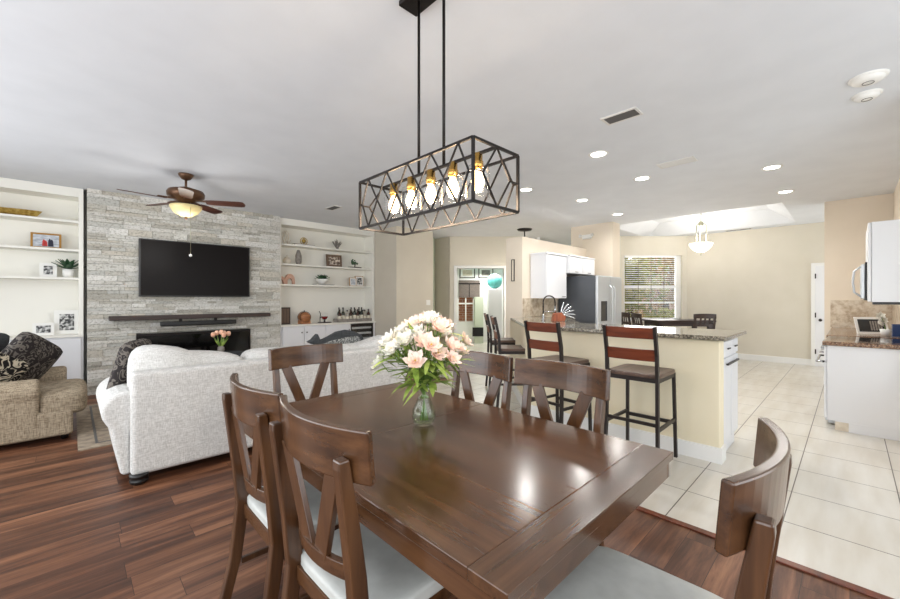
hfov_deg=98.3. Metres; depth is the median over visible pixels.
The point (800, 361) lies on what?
baseboard
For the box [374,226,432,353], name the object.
wall
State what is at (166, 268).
television
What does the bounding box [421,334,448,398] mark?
stem
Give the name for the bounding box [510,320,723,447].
wall
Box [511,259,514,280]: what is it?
picture
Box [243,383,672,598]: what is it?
dining table
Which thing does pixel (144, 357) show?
cushion
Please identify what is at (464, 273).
framed print
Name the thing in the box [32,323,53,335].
photo frame
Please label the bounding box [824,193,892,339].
wall
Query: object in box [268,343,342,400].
dining chair
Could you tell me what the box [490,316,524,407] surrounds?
bar stool
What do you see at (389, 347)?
stem
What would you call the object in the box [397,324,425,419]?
stem
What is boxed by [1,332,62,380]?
throw pillow
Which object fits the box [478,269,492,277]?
framed print
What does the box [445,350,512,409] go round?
dining chair
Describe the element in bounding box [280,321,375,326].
countertop
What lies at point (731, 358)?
base cabinet
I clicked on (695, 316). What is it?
chair
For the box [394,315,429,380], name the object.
stem
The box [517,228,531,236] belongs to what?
pendant
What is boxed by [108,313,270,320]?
mantel shelf
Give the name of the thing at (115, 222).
wall
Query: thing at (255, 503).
dining chair
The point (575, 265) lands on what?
upper cabinet
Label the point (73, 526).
floor
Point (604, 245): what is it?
wall
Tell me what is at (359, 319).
serving tray
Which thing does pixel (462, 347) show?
stem
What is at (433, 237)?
wall
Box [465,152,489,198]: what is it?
bulb
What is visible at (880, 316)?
orchid
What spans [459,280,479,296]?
roman shade
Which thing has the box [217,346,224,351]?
tulip vase
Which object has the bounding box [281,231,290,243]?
wire sculpture
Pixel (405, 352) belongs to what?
stem
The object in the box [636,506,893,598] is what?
trim
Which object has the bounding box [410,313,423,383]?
stem
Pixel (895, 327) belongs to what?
book
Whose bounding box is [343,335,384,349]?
cushion
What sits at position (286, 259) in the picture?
lidded jar
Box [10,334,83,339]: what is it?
countertop
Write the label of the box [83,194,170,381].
wall
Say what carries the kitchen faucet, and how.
on the countertop at (569, 324)
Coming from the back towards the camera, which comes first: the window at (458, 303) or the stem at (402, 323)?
the window at (458, 303)
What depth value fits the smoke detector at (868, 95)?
2.96 m
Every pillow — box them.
[0,333,9,351]
[0,352,29,381]
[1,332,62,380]
[106,338,151,388]
[307,330,362,343]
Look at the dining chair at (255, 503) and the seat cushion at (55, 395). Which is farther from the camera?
the seat cushion at (55, 395)
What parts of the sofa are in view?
arm, arm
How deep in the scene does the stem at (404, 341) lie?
1.75 m
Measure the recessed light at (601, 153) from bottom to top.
0.008 m
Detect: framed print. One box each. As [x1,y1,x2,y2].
[460,269,474,277]
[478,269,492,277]
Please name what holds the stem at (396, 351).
in the glass vase
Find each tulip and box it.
[211,332,218,345]
[221,333,225,345]
[223,331,230,345]
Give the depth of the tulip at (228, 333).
6.01 m
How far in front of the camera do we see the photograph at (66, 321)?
5.59 m
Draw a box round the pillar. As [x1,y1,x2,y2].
[487,289,501,345]
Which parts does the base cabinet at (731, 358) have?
drawer, door, drawer, door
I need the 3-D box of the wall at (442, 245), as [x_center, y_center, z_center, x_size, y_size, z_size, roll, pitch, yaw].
[-0.778,-0.105,10.626,0.100,2.950,2.280,0,0,-44]
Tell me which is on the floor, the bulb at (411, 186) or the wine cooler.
the wine cooler
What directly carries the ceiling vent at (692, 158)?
in the ceiling
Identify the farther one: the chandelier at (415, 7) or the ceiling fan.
the ceiling fan
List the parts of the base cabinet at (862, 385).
drawer, door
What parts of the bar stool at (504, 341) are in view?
post, post, seat, seat frame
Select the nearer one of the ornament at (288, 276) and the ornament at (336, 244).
the ornament at (288, 276)
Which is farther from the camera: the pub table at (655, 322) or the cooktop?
the pub table at (655, 322)
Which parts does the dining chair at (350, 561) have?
leg, rail, rail, leg, seat, seat frame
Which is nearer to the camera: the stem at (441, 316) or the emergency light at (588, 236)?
the stem at (441, 316)
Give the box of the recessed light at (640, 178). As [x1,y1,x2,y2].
[633,176,650,180]
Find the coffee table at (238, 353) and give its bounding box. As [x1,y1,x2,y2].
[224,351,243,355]
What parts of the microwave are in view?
handle, door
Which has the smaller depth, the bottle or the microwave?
the microwave
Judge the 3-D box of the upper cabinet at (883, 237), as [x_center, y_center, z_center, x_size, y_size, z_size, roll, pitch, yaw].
[4.377,-0.362,3.862,0.200,0.825,0.315,0,0,-44]
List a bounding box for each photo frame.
[30,232,60,247]
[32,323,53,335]
[39,263,56,276]
[54,310,77,334]
[326,254,341,266]
[349,278,355,285]
[355,276,363,285]
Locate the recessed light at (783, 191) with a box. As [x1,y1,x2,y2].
[776,190,794,193]
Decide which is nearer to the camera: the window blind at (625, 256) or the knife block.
the knife block
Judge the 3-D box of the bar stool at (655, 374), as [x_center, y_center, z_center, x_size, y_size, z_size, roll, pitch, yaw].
[1.639,0.792,3.354,0.542,1.159,0.454,0,0,-44]
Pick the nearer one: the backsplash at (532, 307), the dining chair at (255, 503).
the dining chair at (255, 503)
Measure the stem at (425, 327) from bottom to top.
0.469 m
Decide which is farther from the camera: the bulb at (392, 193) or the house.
the house
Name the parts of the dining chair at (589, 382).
leg, rail, leg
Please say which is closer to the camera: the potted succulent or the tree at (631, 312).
the potted succulent
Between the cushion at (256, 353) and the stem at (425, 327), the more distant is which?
the cushion at (256, 353)
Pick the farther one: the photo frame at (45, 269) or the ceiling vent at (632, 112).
the photo frame at (45, 269)
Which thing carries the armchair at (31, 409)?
on the floor
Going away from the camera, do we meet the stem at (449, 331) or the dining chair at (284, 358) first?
the stem at (449, 331)
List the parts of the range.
handle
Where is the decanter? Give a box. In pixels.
[318,311,331,322]
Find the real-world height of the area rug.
0.012 m
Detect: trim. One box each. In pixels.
[454,266,505,337]
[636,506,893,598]
[811,263,823,365]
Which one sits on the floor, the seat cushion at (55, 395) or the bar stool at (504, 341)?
the bar stool at (504, 341)
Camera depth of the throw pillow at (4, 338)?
4.06 m
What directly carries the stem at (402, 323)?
in the glass vase
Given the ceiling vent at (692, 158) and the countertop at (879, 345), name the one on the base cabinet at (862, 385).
the countertop at (879, 345)
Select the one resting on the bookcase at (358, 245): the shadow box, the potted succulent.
the shadow box
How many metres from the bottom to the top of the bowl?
0.097 m
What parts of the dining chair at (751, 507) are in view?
seat, rail, leg, leg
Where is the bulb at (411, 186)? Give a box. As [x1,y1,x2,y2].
[401,176,421,215]
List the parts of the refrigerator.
door, handle, handle, door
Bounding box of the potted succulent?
[314,275,329,283]
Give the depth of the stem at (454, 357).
1.76 m
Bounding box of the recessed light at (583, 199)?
[575,198,588,201]
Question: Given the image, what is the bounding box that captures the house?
[625,290,674,313]
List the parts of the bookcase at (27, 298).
panel, shelf, shelf, shelf, door, panel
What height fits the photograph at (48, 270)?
0.120 m
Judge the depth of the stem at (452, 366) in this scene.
1.94 m
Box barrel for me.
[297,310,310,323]
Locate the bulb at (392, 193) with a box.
[384,183,403,219]
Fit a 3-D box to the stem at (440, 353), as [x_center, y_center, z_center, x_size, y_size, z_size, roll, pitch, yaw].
[-0.106,0.389,1.780,0.154,0.394,0.244,0,0,-44]
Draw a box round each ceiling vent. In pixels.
[324,205,341,210]
[600,106,642,125]
[656,156,697,168]
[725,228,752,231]
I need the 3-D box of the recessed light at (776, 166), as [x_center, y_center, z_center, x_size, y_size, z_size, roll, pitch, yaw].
[3.848,-1.576,4.649,0.210,0.008,0.210,0,0,-44]
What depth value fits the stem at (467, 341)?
1.90 m
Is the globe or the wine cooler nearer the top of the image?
the globe
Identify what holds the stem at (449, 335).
in the glass vase
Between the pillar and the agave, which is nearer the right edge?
the pillar
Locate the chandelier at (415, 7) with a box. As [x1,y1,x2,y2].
[359,0,519,235]
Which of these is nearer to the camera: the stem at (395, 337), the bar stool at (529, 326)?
the stem at (395, 337)
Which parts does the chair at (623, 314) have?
rail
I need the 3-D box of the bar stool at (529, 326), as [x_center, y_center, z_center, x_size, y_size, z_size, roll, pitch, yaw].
[1.090,0.792,3.940,0.542,1.159,0.454,0,0,-36]
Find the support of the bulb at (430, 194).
attached to the chandelier at (415, 7)
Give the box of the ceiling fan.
[117,172,244,256]
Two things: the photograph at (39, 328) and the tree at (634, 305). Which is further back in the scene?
the tree at (634, 305)
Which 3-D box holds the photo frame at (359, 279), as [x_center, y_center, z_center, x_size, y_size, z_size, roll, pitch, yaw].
[-2.095,-0.417,8.910,0.210,0.235,0.100,0,0,-44]
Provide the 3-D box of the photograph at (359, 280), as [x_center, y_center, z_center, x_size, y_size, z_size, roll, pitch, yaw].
[-2.067,-0.417,8.881,0.126,0.151,0.019,0,0,-44]
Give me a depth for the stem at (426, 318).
1.81 m
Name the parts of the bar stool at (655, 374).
post, leg, seat, seat frame, post, leg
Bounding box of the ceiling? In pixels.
[0,0,899,245]
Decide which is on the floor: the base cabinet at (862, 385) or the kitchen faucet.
the base cabinet at (862, 385)
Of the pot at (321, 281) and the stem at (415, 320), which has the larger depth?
the pot at (321, 281)
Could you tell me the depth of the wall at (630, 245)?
9.70 m
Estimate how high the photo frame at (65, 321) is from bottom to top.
0.340 m
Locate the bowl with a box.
[0,207,41,216]
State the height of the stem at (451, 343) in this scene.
0.317 m
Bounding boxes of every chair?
[219,373,338,598]
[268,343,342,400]
[269,395,452,598]
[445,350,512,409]
[514,358,610,546]
[544,417,791,598]
[621,312,630,324]
[631,313,642,325]
[693,314,716,328]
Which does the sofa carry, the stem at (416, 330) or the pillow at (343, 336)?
the pillow at (343, 336)
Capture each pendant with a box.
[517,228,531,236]
[689,213,712,255]
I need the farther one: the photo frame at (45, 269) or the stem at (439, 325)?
the photo frame at (45, 269)
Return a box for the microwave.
[851,262,866,299]
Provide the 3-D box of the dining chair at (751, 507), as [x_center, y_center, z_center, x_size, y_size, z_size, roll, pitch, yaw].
[0.571,0.855,1.065,0.579,1.030,0.557,0,0,44]
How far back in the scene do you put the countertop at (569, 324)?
3.92 m
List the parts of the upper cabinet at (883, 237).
door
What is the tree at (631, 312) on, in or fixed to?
on the lawn
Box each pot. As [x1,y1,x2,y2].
[62,269,74,277]
[316,279,328,283]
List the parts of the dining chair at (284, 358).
leg, rail, leg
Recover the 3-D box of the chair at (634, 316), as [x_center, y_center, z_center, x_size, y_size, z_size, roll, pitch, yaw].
[4.327,0.834,8.551,0.526,1.073,0.466,0,0,2]
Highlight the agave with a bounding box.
[51,259,86,277]
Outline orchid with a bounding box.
[876,311,891,335]
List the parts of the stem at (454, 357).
stem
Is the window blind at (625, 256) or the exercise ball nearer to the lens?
the window blind at (625, 256)
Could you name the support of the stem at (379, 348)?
on the glass vase
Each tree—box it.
[625,258,669,317]
[626,258,660,317]
[629,258,674,315]
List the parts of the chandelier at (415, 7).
rod, cage frame, rod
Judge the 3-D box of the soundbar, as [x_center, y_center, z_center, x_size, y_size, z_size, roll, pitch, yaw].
[-4.090,0.361,6.372,1.060,0.107,0.080,0,0,-44]
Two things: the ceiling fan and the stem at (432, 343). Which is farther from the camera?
the ceiling fan
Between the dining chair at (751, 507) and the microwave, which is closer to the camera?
the dining chair at (751, 507)
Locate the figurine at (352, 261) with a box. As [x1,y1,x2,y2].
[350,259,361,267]
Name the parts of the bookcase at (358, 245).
panel, door, door, panel, shelf, shelf, shelf, door, panel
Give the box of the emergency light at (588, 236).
[579,233,592,238]
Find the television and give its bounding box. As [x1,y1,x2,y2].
[139,238,249,296]
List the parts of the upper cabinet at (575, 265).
door, crown moulding, door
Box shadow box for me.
[281,307,289,324]
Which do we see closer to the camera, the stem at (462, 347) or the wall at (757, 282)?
the stem at (462, 347)
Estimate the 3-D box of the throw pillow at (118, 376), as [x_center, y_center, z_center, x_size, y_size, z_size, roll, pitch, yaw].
[-2.726,0.570,3.319,0.205,0.451,0.460,0,0,-19]
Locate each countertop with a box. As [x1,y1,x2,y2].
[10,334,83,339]
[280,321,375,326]
[510,316,745,340]
[822,340,899,349]
[826,327,899,338]
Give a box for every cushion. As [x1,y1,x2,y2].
[39,379,87,412]
[127,345,242,386]
[240,347,281,359]
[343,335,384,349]
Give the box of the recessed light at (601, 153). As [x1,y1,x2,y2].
[588,150,608,157]
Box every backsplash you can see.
[523,298,555,316]
[830,300,899,328]
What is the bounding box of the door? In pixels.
[815,266,823,366]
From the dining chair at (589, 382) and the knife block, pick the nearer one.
the dining chair at (589, 382)
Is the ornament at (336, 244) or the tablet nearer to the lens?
the tablet
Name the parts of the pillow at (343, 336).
belly panel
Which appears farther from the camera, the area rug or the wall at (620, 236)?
the wall at (620, 236)
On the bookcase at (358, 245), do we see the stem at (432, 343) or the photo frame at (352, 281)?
the photo frame at (352, 281)
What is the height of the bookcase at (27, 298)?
2.945 m
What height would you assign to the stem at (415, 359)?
0.263 m
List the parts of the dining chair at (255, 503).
leg, rail, rail, leg, seat frame, seat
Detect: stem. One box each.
[370,344,428,397]
[370,351,428,396]
[373,338,423,399]
[378,329,427,415]
[378,347,413,400]
[385,351,427,419]
[391,330,422,390]
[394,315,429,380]
[394,322,425,397]
[394,324,413,378]
[394,330,420,383]
[394,349,431,394]
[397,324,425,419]
[397,324,434,391]
[397,347,426,417]
[403,333,442,405]
[406,347,448,394]
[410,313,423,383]
[411,329,438,393]
[413,324,426,420]
[419,312,441,380]
[419,331,473,397]
[420,310,450,380]
[420,352,474,415]
[421,330,451,420]
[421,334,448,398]
[422,318,458,416]
[424,348,470,399]
[426,317,450,385]
[427,336,461,383]
[427,340,474,387]
[432,315,461,379]
[437,332,470,382]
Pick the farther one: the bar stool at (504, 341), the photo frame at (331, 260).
the photo frame at (331, 260)
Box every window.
[457,295,473,322]
[623,256,680,320]
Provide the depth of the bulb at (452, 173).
1.83 m
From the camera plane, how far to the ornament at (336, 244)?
8.46 m
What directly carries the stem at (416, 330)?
in the glass vase
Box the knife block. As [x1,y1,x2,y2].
[551,302,575,320]
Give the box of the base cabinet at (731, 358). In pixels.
[724,338,738,449]
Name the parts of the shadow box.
panel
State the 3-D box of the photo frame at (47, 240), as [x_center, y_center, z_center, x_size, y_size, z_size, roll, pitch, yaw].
[-5.651,-0.818,5.445,0.300,0.215,0.096,0,0,-44]
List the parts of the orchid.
pot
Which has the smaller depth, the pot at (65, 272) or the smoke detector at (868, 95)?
the smoke detector at (868, 95)
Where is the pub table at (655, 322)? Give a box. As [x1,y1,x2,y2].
[642,319,712,328]
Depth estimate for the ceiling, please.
3.17 m
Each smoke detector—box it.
[848,69,889,86]
[851,88,882,102]
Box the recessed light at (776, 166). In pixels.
[761,164,782,170]
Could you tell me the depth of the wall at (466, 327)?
12.60 m
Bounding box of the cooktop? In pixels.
[826,335,899,342]
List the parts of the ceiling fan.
blade, blade, lamp shade, blade, pull chain, blade, blade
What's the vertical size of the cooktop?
0.024 m
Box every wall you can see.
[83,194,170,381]
[86,188,279,395]
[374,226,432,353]
[433,237,434,335]
[435,237,449,346]
[450,237,527,337]
[457,269,502,341]
[459,297,472,320]
[506,237,585,356]
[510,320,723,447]
[571,222,619,276]
[620,236,620,276]
[621,236,686,327]
[687,222,823,358]
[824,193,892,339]
[893,178,899,219]
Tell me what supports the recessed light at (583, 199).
in the ceiling
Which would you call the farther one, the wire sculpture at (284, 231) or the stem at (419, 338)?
the wire sculpture at (284, 231)
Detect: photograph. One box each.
[36,325,50,332]
[44,266,52,274]
[59,314,73,329]
[329,257,339,264]
[357,278,361,284]
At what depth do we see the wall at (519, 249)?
6.82 m
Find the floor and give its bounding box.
[0,342,899,598]
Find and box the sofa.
[96,335,407,485]
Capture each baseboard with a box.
[512,379,725,464]
[738,353,810,365]
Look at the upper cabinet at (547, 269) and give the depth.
6.75 m
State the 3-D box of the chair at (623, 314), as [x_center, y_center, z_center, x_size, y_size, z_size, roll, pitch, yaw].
[4.297,0.834,9.079,0.526,1.073,0.466,0,0,-2]
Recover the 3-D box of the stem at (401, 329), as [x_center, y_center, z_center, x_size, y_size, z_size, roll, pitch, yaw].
[-0.198,0.294,1.860,0.183,0.374,0.175,0,0,-44]
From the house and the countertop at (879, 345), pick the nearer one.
the countertop at (879, 345)
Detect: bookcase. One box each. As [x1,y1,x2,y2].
[0,177,83,378]
[278,217,375,346]
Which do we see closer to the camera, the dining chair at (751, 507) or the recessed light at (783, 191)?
the dining chair at (751, 507)
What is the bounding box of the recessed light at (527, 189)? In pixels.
[520,187,532,191]
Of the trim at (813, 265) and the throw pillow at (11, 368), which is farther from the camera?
the trim at (813, 265)
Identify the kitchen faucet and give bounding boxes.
[541,295,555,320]
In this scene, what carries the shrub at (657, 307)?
on the lawn
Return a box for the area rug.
[76,404,111,450]
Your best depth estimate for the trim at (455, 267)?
9.74 m
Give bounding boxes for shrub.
[638,307,657,317]
[643,307,674,317]
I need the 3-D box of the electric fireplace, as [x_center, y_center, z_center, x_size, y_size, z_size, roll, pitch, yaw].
[-4.286,0.800,6.566,1.610,0.540,0.330,0,0,-44]
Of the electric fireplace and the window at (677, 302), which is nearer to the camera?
the electric fireplace
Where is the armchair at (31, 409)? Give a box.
[0,366,87,445]
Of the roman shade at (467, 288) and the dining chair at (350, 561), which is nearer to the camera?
the dining chair at (350, 561)
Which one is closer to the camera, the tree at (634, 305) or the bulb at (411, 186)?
the bulb at (411, 186)
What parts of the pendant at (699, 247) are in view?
lamp shade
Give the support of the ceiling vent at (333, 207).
in the ceiling
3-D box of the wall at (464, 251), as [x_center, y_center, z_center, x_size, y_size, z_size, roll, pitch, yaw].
[0.975,-0.105,9.820,1.950,2.950,0.120,0,0,0]
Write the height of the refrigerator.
1.780 m
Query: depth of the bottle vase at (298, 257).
7.83 m
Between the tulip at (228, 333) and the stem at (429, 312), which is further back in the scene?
the tulip at (228, 333)
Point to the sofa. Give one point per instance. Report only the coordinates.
(168, 412)
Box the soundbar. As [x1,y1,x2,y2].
[160,318,235,325]
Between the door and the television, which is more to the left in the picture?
the television
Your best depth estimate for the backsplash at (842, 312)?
6.04 m
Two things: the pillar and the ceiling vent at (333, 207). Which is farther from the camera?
the pillar
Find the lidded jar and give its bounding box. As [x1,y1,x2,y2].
[283,255,290,263]
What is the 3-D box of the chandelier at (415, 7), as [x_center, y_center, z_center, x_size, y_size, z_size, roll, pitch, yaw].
[-0.096,-0.985,1.962,0.311,1.190,0.861,0,0,-44]
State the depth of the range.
4.33 m
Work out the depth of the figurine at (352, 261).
8.74 m
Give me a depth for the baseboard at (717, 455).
3.60 m
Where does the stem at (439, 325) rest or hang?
in the glass vase
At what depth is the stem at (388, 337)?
1.82 m
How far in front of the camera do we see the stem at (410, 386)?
1.85 m
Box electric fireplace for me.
[136,329,249,350]
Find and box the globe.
[300,237,307,243]
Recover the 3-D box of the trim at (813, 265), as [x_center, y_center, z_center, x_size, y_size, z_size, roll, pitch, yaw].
[7.847,0.310,7.673,0.050,2.120,1.060,0,0,-44]
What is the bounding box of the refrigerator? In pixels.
[559,275,620,324]
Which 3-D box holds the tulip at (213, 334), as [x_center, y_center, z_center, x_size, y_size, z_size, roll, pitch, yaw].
[-3.558,0.633,5.914,0.143,0.278,0.068,0,0,-44]
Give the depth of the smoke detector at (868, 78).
2.73 m
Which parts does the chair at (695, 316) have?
leg, rail, rail, leg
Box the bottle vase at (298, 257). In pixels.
[295,250,301,263]
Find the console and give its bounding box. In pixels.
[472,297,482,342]
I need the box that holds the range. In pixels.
[816,335,899,422]
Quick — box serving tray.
[333,318,371,322]
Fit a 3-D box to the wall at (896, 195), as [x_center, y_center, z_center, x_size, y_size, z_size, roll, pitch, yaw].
[5.169,-0.105,4.295,4.100,2.950,0.150,0,0,-44]
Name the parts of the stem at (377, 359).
stem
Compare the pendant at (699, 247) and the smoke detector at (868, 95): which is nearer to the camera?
the smoke detector at (868, 95)
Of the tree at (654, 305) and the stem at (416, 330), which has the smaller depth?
the stem at (416, 330)
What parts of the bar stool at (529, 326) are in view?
post, leg, seat, post, leg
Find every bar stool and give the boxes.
[484,313,514,388]
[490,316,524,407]
[524,320,591,430]
[602,324,677,457]
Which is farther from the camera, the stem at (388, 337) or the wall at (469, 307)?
the wall at (469, 307)
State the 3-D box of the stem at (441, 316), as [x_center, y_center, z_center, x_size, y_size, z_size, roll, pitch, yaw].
[-0.026,0.278,1.910,0.191,0.407,0.165,0,0,-44]
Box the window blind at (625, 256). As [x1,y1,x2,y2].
[624,255,676,299]
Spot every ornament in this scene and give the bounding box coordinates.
[285,274,294,283]
[332,239,341,248]
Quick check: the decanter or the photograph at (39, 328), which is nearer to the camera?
the photograph at (39, 328)
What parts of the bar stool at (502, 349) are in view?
post, post, seat, seat frame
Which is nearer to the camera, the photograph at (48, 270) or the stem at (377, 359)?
the stem at (377, 359)
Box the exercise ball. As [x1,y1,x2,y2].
[487,274,501,288]
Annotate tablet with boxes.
[853,317,888,333]
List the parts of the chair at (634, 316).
rail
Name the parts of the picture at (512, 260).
panel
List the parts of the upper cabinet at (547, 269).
crown moulding, door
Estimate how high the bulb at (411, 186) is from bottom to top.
0.200 m
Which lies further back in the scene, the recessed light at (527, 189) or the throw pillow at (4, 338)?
the recessed light at (527, 189)
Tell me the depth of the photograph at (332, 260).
8.45 m
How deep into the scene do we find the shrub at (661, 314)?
14.01 m
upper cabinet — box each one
[530,252,567,297]
[566,255,594,275]
[867,219,899,304]
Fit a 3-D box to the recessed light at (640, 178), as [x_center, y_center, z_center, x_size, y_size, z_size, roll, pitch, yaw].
[2.503,-1.576,5.071,0.210,0.008,0.210,0,0,-44]
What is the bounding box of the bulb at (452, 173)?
[441,161,458,201]
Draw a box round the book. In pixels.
[892,324,899,336]
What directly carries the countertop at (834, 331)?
on the cabinet
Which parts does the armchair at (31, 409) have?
arm, arm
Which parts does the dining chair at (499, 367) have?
leg, rail, leg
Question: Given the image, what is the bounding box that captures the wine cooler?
[351,323,372,339]
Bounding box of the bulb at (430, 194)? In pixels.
[420,169,436,202]
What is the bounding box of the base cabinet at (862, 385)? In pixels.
[819,345,899,440]

